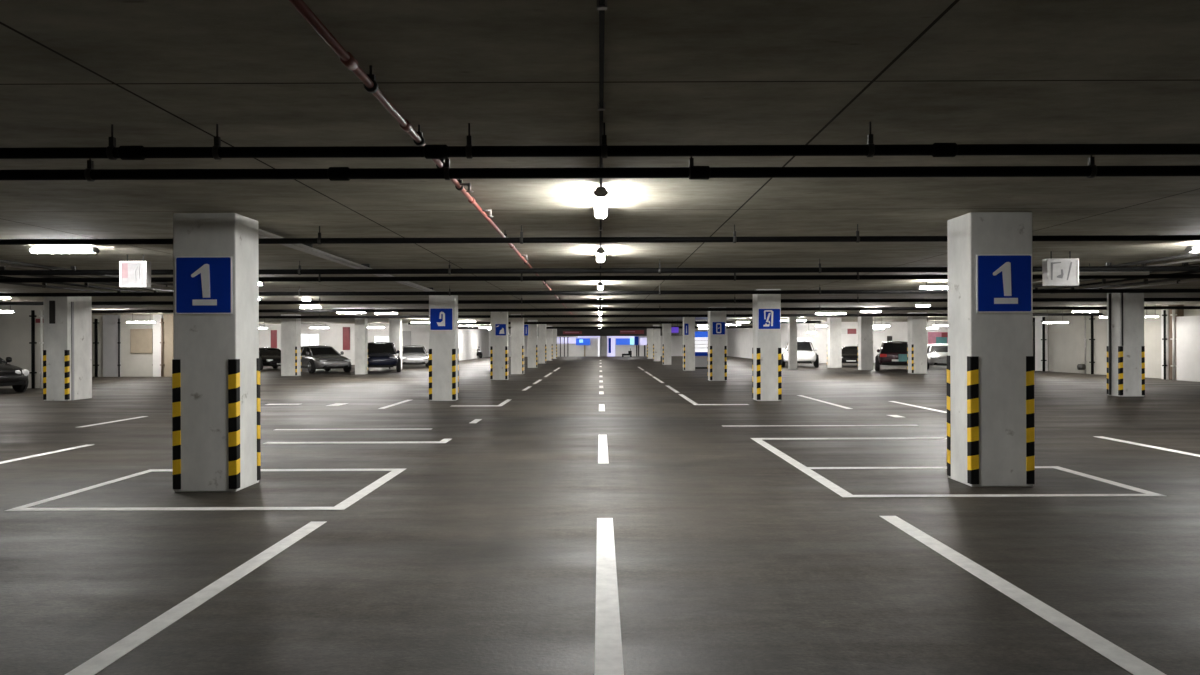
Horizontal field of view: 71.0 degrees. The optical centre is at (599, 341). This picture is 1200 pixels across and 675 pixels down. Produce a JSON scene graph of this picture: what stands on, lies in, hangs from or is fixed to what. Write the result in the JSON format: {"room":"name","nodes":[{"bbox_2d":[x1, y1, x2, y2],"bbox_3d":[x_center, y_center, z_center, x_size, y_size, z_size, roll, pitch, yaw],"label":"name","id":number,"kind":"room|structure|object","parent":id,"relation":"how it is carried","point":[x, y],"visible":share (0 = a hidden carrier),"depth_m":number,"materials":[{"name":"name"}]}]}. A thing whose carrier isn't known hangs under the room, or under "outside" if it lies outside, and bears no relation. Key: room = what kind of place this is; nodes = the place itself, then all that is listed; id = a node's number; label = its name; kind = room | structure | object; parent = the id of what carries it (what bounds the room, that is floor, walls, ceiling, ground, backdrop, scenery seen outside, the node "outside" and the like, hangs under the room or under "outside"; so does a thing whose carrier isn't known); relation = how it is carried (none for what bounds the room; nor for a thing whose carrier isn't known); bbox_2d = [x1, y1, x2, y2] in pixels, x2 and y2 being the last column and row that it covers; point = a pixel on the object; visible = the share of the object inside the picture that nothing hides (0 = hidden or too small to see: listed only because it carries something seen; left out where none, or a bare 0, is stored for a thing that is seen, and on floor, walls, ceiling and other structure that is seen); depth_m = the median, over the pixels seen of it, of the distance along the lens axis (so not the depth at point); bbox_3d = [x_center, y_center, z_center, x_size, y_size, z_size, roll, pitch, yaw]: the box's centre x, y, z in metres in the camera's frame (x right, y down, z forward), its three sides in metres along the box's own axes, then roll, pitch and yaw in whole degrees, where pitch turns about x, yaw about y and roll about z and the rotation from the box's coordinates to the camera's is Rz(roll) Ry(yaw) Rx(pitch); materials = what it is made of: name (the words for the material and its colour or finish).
{"room":"parking garage","nodes":[
{"label":"parking garage","id":0,"kind":"room"},
{"bbox_2d":[0,305,43,387],"bbox_3d":[-21.450,0.165,28.450,5.700,2.800,0.300,0,0,0],"label":"wall","id":1,"kind":"structure","parent":0,"point":[15,328],"depth_m":28.30,"materials":[{"name":"paint"}]},
{"bbox_2d":[29,310,36,387],"bbox_3d":[-19.012,0.246,28.200,0.150,2.620,0.150,0,0,0],"label":"pipe","id":2,"kind":"object","parent":1,"relation":"attached to","point":[32,315],"visible":1,"depth_m":28.16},
{"bbox_2d":[39,310,43,387],"bbox_3d":[-18.740,0.246,28.220,0.105,2.620,0.105,0,0,0],"label":"pipe","id":3,"kind":"object","parent":1,"relation":"attached to","point":[41,315],"visible":0.9,"depth_m":28.19,"materials":[{"name":"white metal"}]},
{"bbox_2d":[92,315,152,376],"bbox_3d":[-21.500,0.165,38.150,5.000,2.800,0.300,0,0,0],"label":"wall","id":4,"kind":"structure","parent":0,"point":[132,364],"depth_m":38.00,"materials":[{"name":"paint"}]},
{"bbox_2d":[93,319,98,376],"bbox_3d":[-22.704,0.260,37.900,0.180,2.620,0.180,0,0,0],"label":"pipe","id":5,"kind":"object","parent":4,"relation":"attached to","point":[96,322],"visible":1,"depth_m":37.85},
{"bbox_2d":[103,315,120,376],"bbox_3d":[-22.016,0.167,37.930,0.746,2.800,0.140,0,0,0],"label":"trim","id":6,"kind":"structure","parent":4,"relation":"attached to","point":[110,325],"depth_m":37.86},
{"bbox_2d":[117,319,120,376],"bbox_3d":[-21.615,0.256,37.800,0.090,2.620,0.090,0,0,0],"label":"pipe","id":7,"kind":"object","parent":4,"relation":"attached to","point":[118,322],"visible":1,"depth_m":37.77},
{"bbox_2d":[130,329,152,352],"bbox_3d":[-20.695,-0.038,37.965,0.994,1.100,0.069,0,0,0],"label":"board","id":8,"kind":"object","parent":4,"relation":"attached to","point":[141,340],"visible":1,"depth_m":37.93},
{"bbox_2d":[153,314,162,376],"bbox_3d":[-19.903,0.160,37.900,0.407,2.800,0.200,0,0,0],"label":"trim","id":9,"kind":"structure","parent":4,"relation":"attached to","point":[156,317],"depth_m":37.80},
{"bbox_2d":[160,318,163,376],"bbox_3d":[-19.654,0.249,37.750,0.135,2.620,0.135,0,0,0],"label":"pipe","id":10,"kind":"object","parent":4,"relation":"attached to","point":[161,322],"visible":1,"depth_m":37.71,"materials":[{"name":"metal"}]},
{"bbox_2d":[163,314,173,376],"bbox_3d":[-19.429,0.158,37.920,0.452,2.800,0.160,0,0,0],"label":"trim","id":11,"kind":"structure","parent":4,"relation":"attached to","point":[168,332],"depth_m":37.84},
{"bbox_2d":[259,323,488,364],"bbox_3d":[-19.250,0.157,72.000,15.500,2.800,30.000,0,0,0],"label":"wall","id":12,"kind":"structure","parent":0,"point":[469,340],"depth_m":57.01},
{"bbox_2d":[271,330,276,347],"bbox_3d":[-22.085,-0.136,56.945,0.411,1.353,0.050,0,0,0],"label":"poster","id":13,"kind":"object","parent":12,"relation":"attached to","point":[273,332],"visible":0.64,"depth_m":56.92,"materials":[{"name":"paper"}]},
{"bbox_2d":[301,333,319,346],"bbox_3d":[-19.683,-0.136,56.940,1.426,0.928,0.080,0,0,0],"label":"window","id":14,"kind":"structure","parent":12,"relation":"in","point":[307,339],"depth_m":56.95,"materials":[{"name":"white glass"}]},
{"bbox_2d":[343,327,349,349],"bbox_3d":[-17.174,-0.237,56.945,0.480,1.556,0.050,0,0,0],"label":"poster","id":15,"kind":"object","parent":12,"relation":"attached to","point":[346,330],"visible":1,"depth_m":56.92,"materials":[{"name":"paper"}]},
{"bbox_2d":[402,331,410,345],"bbox_3d":[-13.109,-0.203,56.945,0.614,1.082,0.050,0,0,0],"label":"poster","id":16,"kind":"object","parent":12,"relation":"attached to","point":[406,335],"visible":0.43,"depth_m":56.92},
{"bbox_2d":[508,328,682,335],"bbox_3d":[-0.003,-0.940,80.200,18.000,0.740,0.600,0,0,0],"label":"lintel","id":17,"kind":"object","parent":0,"point":[637,331],"visible":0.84,"depth_m":80.00,"materials":[{"name":"metal"}]},
{"bbox_2d":[0,356,1199,674],"bbox_3d":[0.006,1.613,42.500,54.000,0.254,99.000,0,0,0],"label":"floor","id":18,"kind":"structure","parent":0,"point":[582,515],"depth_m":6.72,"materials":[{"name":"concrete"}]},
{"bbox_2d":[0,357,28,391],"bbox_3d":[-19.633,0.862,26.009,4.524,1.437,2.044,0,0,30],"label":"car","id":19,"kind":"object","parent":18,"relation":"on","point":[16,377],"visible":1,"depth_m":25.33,"materials":[{"name":"black metal"}]},
{"bbox_2d":[43,296,91,400],"bbox_3d":[-14.234,0.140,22.515,0.668,2.800,1.090,0,0,0],"label":"concrete pillar","id":20,"kind":"structure","parent":18,"relation":"on","point":[67,352],"depth_m":22.00,"materials":[{"name":"concrete"}]},
{"bbox_2d":[172,213,260,491],"bbox_3d":[-3.965,0.104,8.720,0.646,2.800,0.596,0,0,0],"label":"concrete pillar","id":21,"kind":"structure","parent":18,"relation":"on","point":[216,447],"depth_m":8.43,"materials":[{"name":"concrete"}]},
{"bbox_2d":[175,256,231,313],"bbox_3d":[-3.969,-0.569,8.421,0.567,0.576,0.017,0,0,0],"label":"number sign","id":22,"kind":"object","parent":21,"relation":"attached to","point":[203,284],"visible":1,"depth_m":8.42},
{"bbox_2d":[259,347,280,369],"bbox_3d":[-18.957,0.945,48.014,2.044,1.266,4.524,0,0,-40],"label":"car","id":23,"kind":"object","parent":18,"relation":"on","point":[268,356],"visible":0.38,"depth_m":46.57,"materials":[{"name":"black metal"}]},
{"bbox_2d":[281,314,300,375],"bbox_3d":[-14.066,0.139,38.300,0.708,2.800,0.616,0,0,0],"label":"concrete pillar","id":24,"kind":"structure","parent":18,"relation":"on","point":[290,328],"depth_m":38.00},
{"bbox_2d":[301,345,350,372],"bbox_3d":[-14.325,0.865,43.014,2.044,1.394,4.524,0,0,-38],"label":"car","id":25,"kind":"object","parent":18,"relation":"on","point":[313,357],"visible":0.77,"depth_m":41.79,"materials":[{"name":"silver metal"}]},
{"bbox_2d":[355,315,367,373],"bbox_3d":[-11.340,0.130,39.954,0.496,2.800,0.508,0,0,0],"label":"concrete pillar","id":26,"kind":"structure","parent":18,"relation":"on","point":[361,324],"depth_m":39.70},
{"bbox_2d":[368,342,400,371],"bbox_3d":[-11.512,0.773,44.017,2.124,1.571,4.625,0,0,-14],"label":"car","id":27,"kind":"object","parent":18,"relation":"on","point":[380,354],"visible":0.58,"depth_m":42.51,"materials":[{"name":"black metal"}]},
{"bbox_2d":[389,319,401,369],"bbox_3d":[-11.404,0.130,46.950,0.608,2.800,0.516,0,0,0],"label":"concrete pillar","id":28,"kind":"structure","parent":18,"relation":"on","point":[395,325],"depth_m":46.70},
{"bbox_2d":[402,345,428,367],"bbox_3d":[-11.230,0.868,50.518,2.044,1.366,4.524,0,0,-14],"label":"car","id":29,"kind":"object","parent":18,"relation":"on","point":[411,354],"visible":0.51,"depth_m":48.90,"materials":[{"name":"silver metal"}]},
{"bbox_2d":[429,295,458,400],"bbox_3d":[-4.030,0.104,21.700,0.676,2.800,0.516,0,0,0],"label":"concrete pillar","id":30,"kind":"structure","parent":18,"relation":"on","point":[443,344],"depth_m":21.45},
{"bbox_2d":[430,308,452,329],"bbox_3d":[-4.043,-0.580,21.441,0.585,0.568,0.017,0,0,0],"label":"number sign","id":31,"kind":"object","parent":30,"relation":"attached to","point":[440,318],"visible":1,"depth_m":21.44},
{"bbox_2d":[490,312,508,379],"bbox_3d":[-4.005,0.104,33.550,0.666,2.800,0.516,0,0,0],"label":"concrete pillar","id":32,"kind":"structure","parent":18,"relation":"on","point":[499,348],"depth_m":33.30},
{"bbox_2d":[495,324,505,335],"bbox_3d":[-3.930,-0.485,33.291,0.439,0.476,0.017,0,0,0],"label":"number sign","id":33,"kind":"object","parent":32,"relation":"attached to","point":[500,329],"visible":1,"depth_m":33.28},
{"bbox_2d":[511,314,524,373],"bbox_3d":[-3.866,0.103,39.475,0.588,2.800,0.566,0,0,0],"label":"concrete pillar","id":34,"kind":"structure","parent":18,"relation":"on","point":[517,324],"depth_m":39.20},
{"bbox_2d":[528,320,537,367],"bbox_3d":[-3.941,0.104,49.275,0.558,2.800,0.566,0,0,0],"label":"concrete pillar","id":35,"kind":"structure","parent":18,"relation":"on","point":[532,328],"depth_m":49.00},
{"bbox_2d":[538,324,546,363],"bbox_3d":[-4.046,0.104,59.075,0.548,2.800,0.566,0,0,0],"label":"concrete pillar","id":36,"kind":"structure","parent":18,"relation":"on","point":[542,346],"depth_m":58.80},
{"bbox_2d":[546,326,552,360],"bbox_3d":[-4.096,0.104,67.975,0.528,2.800,0.566,0,0,0],"label":"concrete pillar","id":37,"kind":"structure","parent":18,"relation":"on","point":[549,332],"depth_m":67.70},
{"bbox_2d":[553,329,556,358],"bbox_3d":[-4.116,0.104,75.275,0.528,2.800,0.566,0,0,0],"label":"concrete pillar","id":38,"kind":"structure","parent":18,"relation":"on","point":[554,330],"depth_m":75.01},
{"bbox_2d":[557,336,599,356],"bbox_3d":[-2.637,0.455,86.770,5.277,2.089,0.260,0,0,0],"label":"shopfront","id":39,"kind":"object","parent":18,"relation":"on","point":[578,346],"visible":0.77,"depth_m":86.84,"materials":[{"name":"glass"}]},
{"bbox_2d":[601,336,606,355],"bbox_3d":[0.386,0.435,86.675,0.576,2.108,0.450,0,0,0],"label":"end post","id":40,"kind":"object","parent":18,"relation":"on","point":[603,338],"visible":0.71,"depth_m":86.46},
{"bbox_2d":[607,336,646,355],"bbox_3d":[3.150,0.441,86.775,4.864,2.077,0.250,0,0,0],"label":"shopfront","id":41,"kind":"object","parent":18,"relation":"on","point":[616,345],"visible":0.76,"depth_m":86.80,"materials":[{"name":"glass"}]},
{"bbox_2d":[647,328,652,358],"bbox_3d":[4.421,0.074,74.275,0.558,2.800,0.566,0,0,0],"label":"concrete pillar","id":42,"kind":"structure","parent":18,"relation":"on","point":[649,330],"depth_m":74.01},
{"bbox_2d":[653,325,659,360],"bbox_3d":[4.366,0.075,64.875,0.548,2.800,0.566,0,0,0],"label":"concrete pillar","id":43,"kind":"structure","parent":18,"relation":"on","point":[656,331],"depth_m":64.60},
{"bbox_2d":[662,324,670,364],"bbox_3d":[4.346,0.075,54.775,0.548,2.800,0.566,0,0,0],"label":"concrete pillar","id":44,"kind":"structure","parent":18,"relation":"on","point":[666,328],"depth_m":54.50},
{"bbox_2d":[683,317,694,370],"bbox_3d":[4.595,0.074,43.500,0.586,2.800,0.616,0,0,0],"label":"concrete pillar","id":45,"kind":"structure","parent":18,"relation":"on","point":[688,340],"depth_m":43.20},
{"bbox_2d":[695,331,707,368],"bbox_3d":[5.999,0.444,47.295,1.640,2.050,1.650,0,0,0],"label":"booth","id":46,"kind":"object","parent":18,"relation":"on","point":[701,338],"visible":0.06,"depth_m":46.51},
{"bbox_2d":[708,307,726,380],"bbox_3d":[4.475,0.074,32.175,0.626,2.800,0.766,0,0,0],"label":"concrete pillar","id":47,"kind":"structure","parent":18,"relation":"on","point":[717,348],"depth_m":31.80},
{"bbox_2d":[712,322,724,334],"bbox_3d":[4.490,-0.520,31.791,0.496,0.493,0.017,0,0,0],"label":"number sign","id":48,"kind":"object","parent":47,"relation":"attached to","point":[718,328],"visible":1,"depth_m":31.78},
{"bbox_2d":[752,289,781,400],"bbox_3d":[4.225,0.075,21.325,0.606,2.800,0.666,0,0,0],"label":"concrete pillar","id":49,"kind":"structure","parent":18,"relation":"on","point":[766,350],"depth_m":21.00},
{"bbox_2d":[758,308,780,328],"bbox_3d":[4.226,-0.577,20.991,0.561,0.524,0.017,0,0,0],"label":"number sign","id":50,"kind":"object","parent":49,"relation":"attached to","point":[768,318],"visible":1,"depth_m":20.99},
{"bbox_2d":[788,317,796,368],"bbox_3d":[10.260,0.054,44.800,0.400,2.800,0.400,0,0,0],"label":"concrete pillar","id":51,"kind":"structure","parent":18,"relation":"on","point":[792,321],"depth_m":44.60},
{"bbox_2d":[781,340,818,367],"bbox_3d":[11.701,0.692,49.317,2.124,1.571,4.625,0,0,13],"label":"car","id":52,"kind":"object","parent":18,"relation":"on","point":[806,353],"visible":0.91,"depth_m":47.55,"materials":[{"name":"white metal"}]},
{"bbox_2d":[827,318,841,367],"bbox_3d":[13.175,0.044,47.304,0.666,2.800,0.608,0,0,0],"label":"concrete pillar","id":53,"kind":"structure","parent":18,"relation":"on","point":[834,343],"depth_m":47.00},
{"bbox_2d":[842,346,857,362],"bbox_3d":[15.111,0.847,50.217,1.984,1.221,4.024,0,0,20],"label":"car","id":54,"kind":"object","parent":18,"relation":"on","point":[849,353],"visible":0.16,"depth_m":48.78,"materials":[{"name":"black metal"}]},
{"bbox_2d":[858,316,872,369],"bbox_3d":[13.655,0.042,43.279,0.626,2.800,0.558,0,0,0],"label":"concrete pillar","id":55,"kind":"structure","parent":18,"relation":"on","point":[865,324],"depth_m":43.00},
{"bbox_2d":[875,341,907,370],"bbox_3d":[15.178,0.714,42.969,2.124,1.502,4.655,0,0,19],"label":"car","id":56,"kind":"object","parent":18,"relation":"on","point":[893,353],"visible":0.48,"depth_m":41.02,"materials":[{"name":"black metal"}]},
{"bbox_2d":[907,312,926,373],"bbox_3d":[14.556,0.039,38.600,0.688,2.800,0.616,0,0,0],"label":"concrete pillar","id":57,"kind":"structure","parent":18,"relation":"on","point":[916,325],"depth_m":38.30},
{"bbox_2d":[927,344,947,369],"bbox_3d":[18.226,0.765,44.817,2.044,1.366,4.524,0,0,16],"label":"car","id":58,"kind":"object","parent":18,"relation":"on","point":[936,354],"visible":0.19,"depth_m":43.43,"materials":[{"name":"white metal"}]},
{"bbox_2d":[947,212,1034,486],"bbox_3d":[4.093,0.076,8.850,0.651,2.800,0.596,0,0,0],"label":"concrete pillar","id":59,"kind":"structure","parent":18,"relation":"on","point":[991,435],"depth_m":8.56,"materials":[{"name":"concrete"}]},
{"bbox_2d":[976,254,1031,312],"bbox_3d":[4.112,-0.595,8.550,0.563,0.590,0.017,0,0,0],"label":"number sign","id":60,"kind":"object","parent":59,"relation":"attached to","point":[1003,281],"visible":1,"depth_m":8.55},
{"bbox_2d":[1107,293,1144,395],"bbox_3d":[14.054,0.041,22.524,0.708,2.800,0.628,0,0,0],"label":"concrete pillar","id":61,"kind":"structure","parent":18,"relation":"on","point":[1125,311],"depth_m":22.25,"materials":[{"name":"concrete"}]},
{"bbox_2d":[0,0,1199,329],"bbox_3d":[-0.005,-1.360,42.500,54.000,0.100,99.000,0,0,0],"label":"ceiling","id":62,"kind":"structure","parent":0,"point":[164,73],"depth_m":5.10,"materials":[{"name":"concrete"}]},
{"bbox_2d":[28,245,99,252],"bbox_3d":[-7.138,-1.234,11.200,0.879,0.102,0.120,0,0,0],"label":"ceiling lamp","id":63,"kind":"object","parent":62,"relation":"attached to","point":[44,249],"visible":1,"depth_m":11.15,"materials":[{"name":"grey plastic"}]},
{"bbox_2d":[30,249,92,252],"bbox_3d":[-7.138,-1.209,11.200,0.819,0.050,0.115,0,0,0],"label":"diffuser","id":64,"kind":"object","parent":63,"relation":"attached to","point":[31,250],"depth_m":11.14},
{"bbox_2d":[3,283,141,296],"bbox_3d":[-11.904,-1.215,17.500,0.073,0.107,8.600,0,0,0],"label":"pipe","id":65,"kind":"object","parent":62,"relation":"hanging from","point":[44,285],"visible":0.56,"depth_m":18.43,"materials":[{"name":"metal"}]},
{"bbox_2d":[0,276,156,291],"bbox_3d":[-11.004,-1.220,17.350,0.062,0.103,8.900,0,0,0],"label":"pipe","id":66,"kind":"object","parent":62,"relation":"hanging from","point":[85,285],"visible":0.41,"depth_m":18.00,"materials":[{"name":"metal"}]},
{"bbox_2d":[0,259,172,285],"bbox_3d":[-8.904,-1.225,16.900,0.073,0.107,9.800,0,0,0],"label":"pipe","id":67,"kind":"object","parent":62,"relation":"hanging from","point":[1,260],"visible":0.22,"depth_m":13.52,"materials":[{"name":"metal"}]},
{"bbox_2d":[0,267,172,291],"bbox_3d":[-10.104,-1.219,17.200,0.083,0.112,9.200,0,0,0],"label":"pipe","id":68,"kind":"object","parent":62,"relation":"hanging from","point":[1,268],"visible":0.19,"depth_m":17.00,"materials":[{"name":"metal"}]},
{"bbox_2d":[0,263,172,287],"bbox_3d":[-9.304,-1.228,17.050,0.052,0.098,9.500,0,0,0],"label":"pipe","id":69,"kind":"object","parent":62,"relation":"hanging from","point":[1,264],"visible":0.31,"depth_m":14.02,"materials":[{"name":"metal"}]},
{"bbox_2d":[119,255,150,287],"bbox_3d":[-6.834,-1.046,12.370,0.389,0.481,0.140,0,0,0],"label":"sign box","id":70,"kind":"object","parent":62,"relation":"hanging from","point":[132,274],"visible":1,"depth_m":12.31,"materials":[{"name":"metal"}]},
{"bbox_2d":[258,229,434,290],"bbox_3d":[-3.934,-1.241,15.275,0.141,0.110,12.255,0,0,-1],"label":"pipe","id":71,"kind":"object","parent":62,"relation":"attached to","point":[307,248],"visible":0.6,"depth_m":11.95,"materials":[{"name":"metal"}]},
{"bbox_2d":[289,0,575,318],"bbox_3d":[-1.121,-1.228,22.800,0.151,0.157,42.401,0,0,0],"label":"pipe","id":72,"kind":"object","parent":62,"relation":"hanging from","point":[370,84],"visible":0.84,"depth_m":4.04,"materials":[{"name":"metal"}]},
{"bbox_2d":[0,122,1199,159],"bbox_3d":[1.696,-1.210,5.025,39.800,0.213,0.086,0,0,0],"label":"ceiling pipe","id":73,"kind":"object","parent":62,"relation":"hanging from","point":[436,151],"visible":1,"depth_m":5.00,"materials":[{"name":"metal"}]},
{"bbox_2d":[0,155,1199,181],"bbox_3d":[1.696,-1.208,5.673,39.800,0.217,0.094,0,0,0],"label":"ceiling pipe","id":74,"kind":"object","parent":62,"relation":"hanging from","point":[692,172],"visible":0.95,"depth_m":5.64,"materials":[{"name":"metal"}]},
{"bbox_2d":[0,224,1199,244],"bbox_3d":[1.696,-1.213,9.420,39.800,0.206,0.080,0,0,0],"label":"ceiling pipe","id":75,"kind":"object","parent":62,"relation":"hanging from","point":[857,238],"visible":1,"depth_m":9.39,"materials":[{"name":"metal"}]},
{"bbox_2d":[0,259,1199,274],"bbox_3d":[1.696,-1.202,13.372,39.800,0.228,0.105,0,0,0],"label":"ceiling pipe","id":76,"kind":"object","parent":62,"relation":"hanging from","point":[819,269],"visible":0.77,"depth_m":13.33,"materials":[{"name":"metal"}]},
{"bbox_2d":[0,272,1199,282],"bbox_3d":[1.696,-1.202,14.934,39.800,0.228,0.105,0,0,0],"label":"ceiling pipe","id":77,"kind":"object","parent":62,"relation":"hanging from","point":[734,277],"visible":0.82,"depth_m":14.90,"materials":[{"name":"metal"}]},
{"bbox_2d":[0,287,1199,296],"bbox_3d":[1.696,-1.198,19.291,39.800,0.235,0.112,0,0,0],"label":"ceiling pipe","id":78,"kind":"object","parent":62,"relation":"hanging from","point":[819,291],"visible":0.8,"depth_m":19.25,"materials":[{"name":"metal"}]},
{"bbox_2d":[0,297,1199,304],"bbox_3d":[1.696,-1.193,23.350,39.800,0.246,0.125,0,0,0],"label":"ceiling pipe","id":79,"kind":"object","parent":62,"relation":"hanging from","point":[734,300],"visible":0.86,"depth_m":23.31,"materials":[{"name":"metal"}]},
{"bbox_2d":[597,0,606,305],"bbox_3d":[0.007,-1.292,39.750,0.040,0.036,76.500,0,0,0],"label":"conduit","id":80,"kind":"object","parent":62,"relation":"attached to","point":[601,4],"visible":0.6,"depth_m":4.04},
{"bbox_2d":[596,248,604,262],"bbox_3d":[0.008,-1.236,12.025,0.120,0.082,1.250,0,0,0],"label":"ceiling lamp","id":81,"kind":"object","parent":80,"relation":"attached to","point":[600,252],"visible":1,"depth_m":11.62,"materials":[{"name":"grey plastic"}]},
{"bbox_2d":[594,187,607,218],"bbox_3d":[0.008,-1.236,7.535,0.120,0.082,1.230,0,0,0],"label":"ceiling lamp","id":82,"kind":"object","parent":80,"relation":"attached to","point":[600,194],"visible":1,"depth_m":7.22,"materials":[{"name":"grey plastic"}]},
{"bbox_2d":[458,326,752,328],"bbox_3d":[-0.840,-1.151,63.916,40.924,0.312,0.200,0,0,0],"label":"ceiling pipe","id":83,"kind":"object","parent":62,"relation":"hanging from","point":[618,327],"visible":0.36,"depth_m":63.84,"materials":[{"name":"metal"}]},
{"bbox_2d":[408,321,820,324],"bbox_3d":[3.155,-1.176,48.300,40.812,0.290,0.175,0,0,0],"label":"ceiling pipe","id":84,"kind":"object","parent":62,"relation":"hanging from","point":[619,322],"visible":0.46,"depth_m":48.24,"materials":[{"name":"metal"}]},
{"bbox_2d":[92,306,1199,312],"bbox_3d":[1.696,-1.187,29.230,39.800,0.257,0.138,0,0,0],"label":"ceiling pipe","id":85,"kind":"object","parent":62,"relation":"hanging from","point":[819,308],"visible":0.74,"depth_m":29.18,"materials":[{"name":"metal"}]},
{"bbox_2d":[259,312,1102,318],"bbox_3d":[1.696,-1.182,36.179,39.800,0.268,0.150,0,0,0],"label":"ceiling pipe","id":86,"kind":"object","parent":62,"relation":"hanging from","point":[857,314],"visible":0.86,"depth_m":36.13,"materials":[{"name":"metal"}]},
{"bbox_2d":[917,280,947,288],"bbox_3d":[7.336,-1.240,18.200,0.909,0.191,0.120,0,0,0],"label":"ceiling lamp","id":87,"kind":"object","parent":62,"relation":"hanging from","point":[926,286],"visible":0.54,"depth_m":18.15,"materials":[{"name":"white plastic"}]},
{"bbox_2d":[1042,251,1078,285],"bbox_3d":[6.775,-1.080,12.370,0.462,0.507,0.140,0,0,0],"label":"sign box","id":88,"kind":"object","parent":62,"relation":"hanging from","point":[1055,272],"visible":1,"depth_m":12.31,"materials":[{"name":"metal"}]},
{"bbox_2d":[935,252,1199,293],"bbox_3d":[8.596,-1.286,16.900,0.073,0.107,9.800,0,0,0],"label":"pipe","id":89,"kind":"object","parent":62,"relation":"hanging from","point":[1195,253],"visible":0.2,"depth_m":12.95,"materials":[{"name":"metal"}]},
{"bbox_2d":[1079,263,1149,274],"bbox_3d":[8.712,-1.239,14.300,1.220,0.202,0.080,0,0,0],"label":"pipe","id":90,"kind":"object","parent":62,"relation":"hanging from","point":[1132,272],"visible":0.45,"depth_m":14.26,"materials":[{"name":"black metal"}]},
{"bbox_2d":[1033,258,1199,282],"bbox_3d":[9.195,-1.293,17.050,0.052,0.098,9.500,0,0,0],"label":"pipe","id":91,"kind":"object","parent":62,"relation":"hanging from","point":[1197,259],"visible":0.14,"depth_m":13.53,"materials":[{"name":"metal"}]},
{"bbox_2d":[1033,262,1199,287],"bbox_3d":[9.896,-1.289,17.200,0.083,0.112,9.200,0,0,0],"label":"pipe","id":92,"kind":"object","parent":62,"relation":"hanging from","point":[1186,263],"visible":0.11,"depth_m":15.08,"materials":[{"name":"metal"}]},
{"bbox_2d":[1034,271,1199,288],"bbox_3d":[10.796,-1.296,17.350,0.062,0.103,8.900,0,0,0],"label":"pipe","id":93,"kind":"object","parent":62,"relation":"hanging from","point":[1104,281],"visible":0.52,"depth_m":17.96,"materials":[{"name":"metal"}]},
{"bbox_2d":[1050,278,1194,293],"bbox_3d":[11.695,-1.297,17.500,0.073,0.107,8.600,0,0,0],"label":"pipe","id":94,"kind":"object","parent":62,"relation":"hanging from","point":[1145,281],"visible":0.59,"depth_m":18.32,"materials":[{"name":"metal"}]},
{"bbox_2d":[1101,279,1199,288],"bbox_3d":[12.396,-1.304,17.650,0.052,0.098,8.300,0,0,0],"label":"pipe","id":95,"kind":"object","parent":62,"relation":"hanging from","point":[1178,281],"visible":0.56,"depth_m":18.61,"materials":[{"name":"metal"}]},
{"bbox_2d":[489,329,727,356],"bbox_3d":[0.000,0.090,87.150,54.000,2.800,0.300,0,0,0],"label":"wall","id":96,"kind":"structure","parent":0,"point":[676,341],"depth_m":87.01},
{"bbox_2d":[728,321,947,362],"bbox_3d":[20.100,0.020,72.000,13.800,2.800,30.000,0,0,0],"label":"wall","id":97,"kind":"structure","parent":0,"point":[740,340],"depth_m":57.01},
{"bbox_2d":[928,332,947,345],"bbox_3d":[22.963,-0.203,56.935,1.494,0.943,0.070,0,0,0],"label":"poster","id":98,"kind":"object","parent":97,"relation":"attached to","point":[933,337],"visible":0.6,"depth_m":56.92,"materials":[{"name":"paper"}]},
{"bbox_2d":[1033,304,1199,378],"bbox_3d":[24.350,0.005,18.650,5.300,2.800,51.300,0,0,0],"label":"wall","id":99,"kind":"structure","parent":0,"point":[1065,340],"depth_m":37.43,"materials":[{"name":"paint"}]},
{"bbox_2d":[1035,316,1047,370],"bbox_3d":[21.600,0.014,41.154,0.200,2.800,0.835,0,0,0],"label":"trim","id":100,"kind":"structure","parent":99,"relation":"attached to","point":[1038,325],"depth_m":41.13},
{"bbox_2d":[1041,317,1046,370],"bbox_3d":[21.421,0.105,40.600,0.180,2.620,0.180,0,0,0],"label":"pipe","id":101,"kind":"object","parent":99,"relation":"attached to","point":[1043,339],"visible":0.9,"depth_m":40.55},
{"bbox_2d":[1077,316,1086,373],"bbox_3d":[21.492,0.105,37.474,0.362,2.620,0.260,0,0,0],"label":"pipe","id":102,"kind":"object","parent":99,"relation":"attached to","point":[1079,366],"visible":0.93,"depth_m":37.44,"materials":[{"name":"metal"}]},
{"bbox_2d":[1089,316,1094,373],"bbox_3d":[21.620,0.104,36.943,0.165,2.620,0.165,0,0,0],"label":"pipe","id":103,"kind":"object","parent":99,"relation":"attached to","point":[1092,318],"visible":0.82,"depth_m":36.90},
{"bbox_2d":[1162,310,1166,379],"bbox_3d":[21.331,0.105,31.766,0.120,2.620,0.120,0,0,0],"label":"pipe","id":104,"kind":"object","parent":99,"relation":"attached to","point":[1164,315],"visible":1,"depth_m":31.74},
{"bbox_2d":[1161,305,1168,378],"bbox_3d":[21.550,0.015,31.906,0.300,2.800,0.335,0,0,0],"label":"trim","id":105,"kind":"structure","parent":99,"relation":"attached to","point":[1167,340],"depth_m":31.78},
{"bbox_2d":[1170,310,1176,379],"bbox_3d":[21.360,0.105,31.303,0.150,2.620,0.150,0,0,0],"label":"pipe","id":106,"kind":"object","parent":99,"relation":"attached to","point":[1173,314],"visible":0.9,"depth_m":31.27,"materials":[{"name":"white metal"}]},
{"bbox_2d":[1168,305,1183,379],"bbox_3d":[21.575,0.015,31.494,0.250,2.800,0.489,0,0,0],"label":"trim","id":107,"kind":"structure","parent":99,"relation":"attached to","point":[1180,312],"depth_m":31.57,"materials":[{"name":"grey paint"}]},
{"bbox_2d":[1176,316,1199,381],"bbox_3d":[21.501,0.240,30.382,0.400,2.350,1.416,0,0,0],"label":"wall","id":108,"kind":"structure","parent":99,"relation":"attached to","point":[1187,327],"depth_m":30.45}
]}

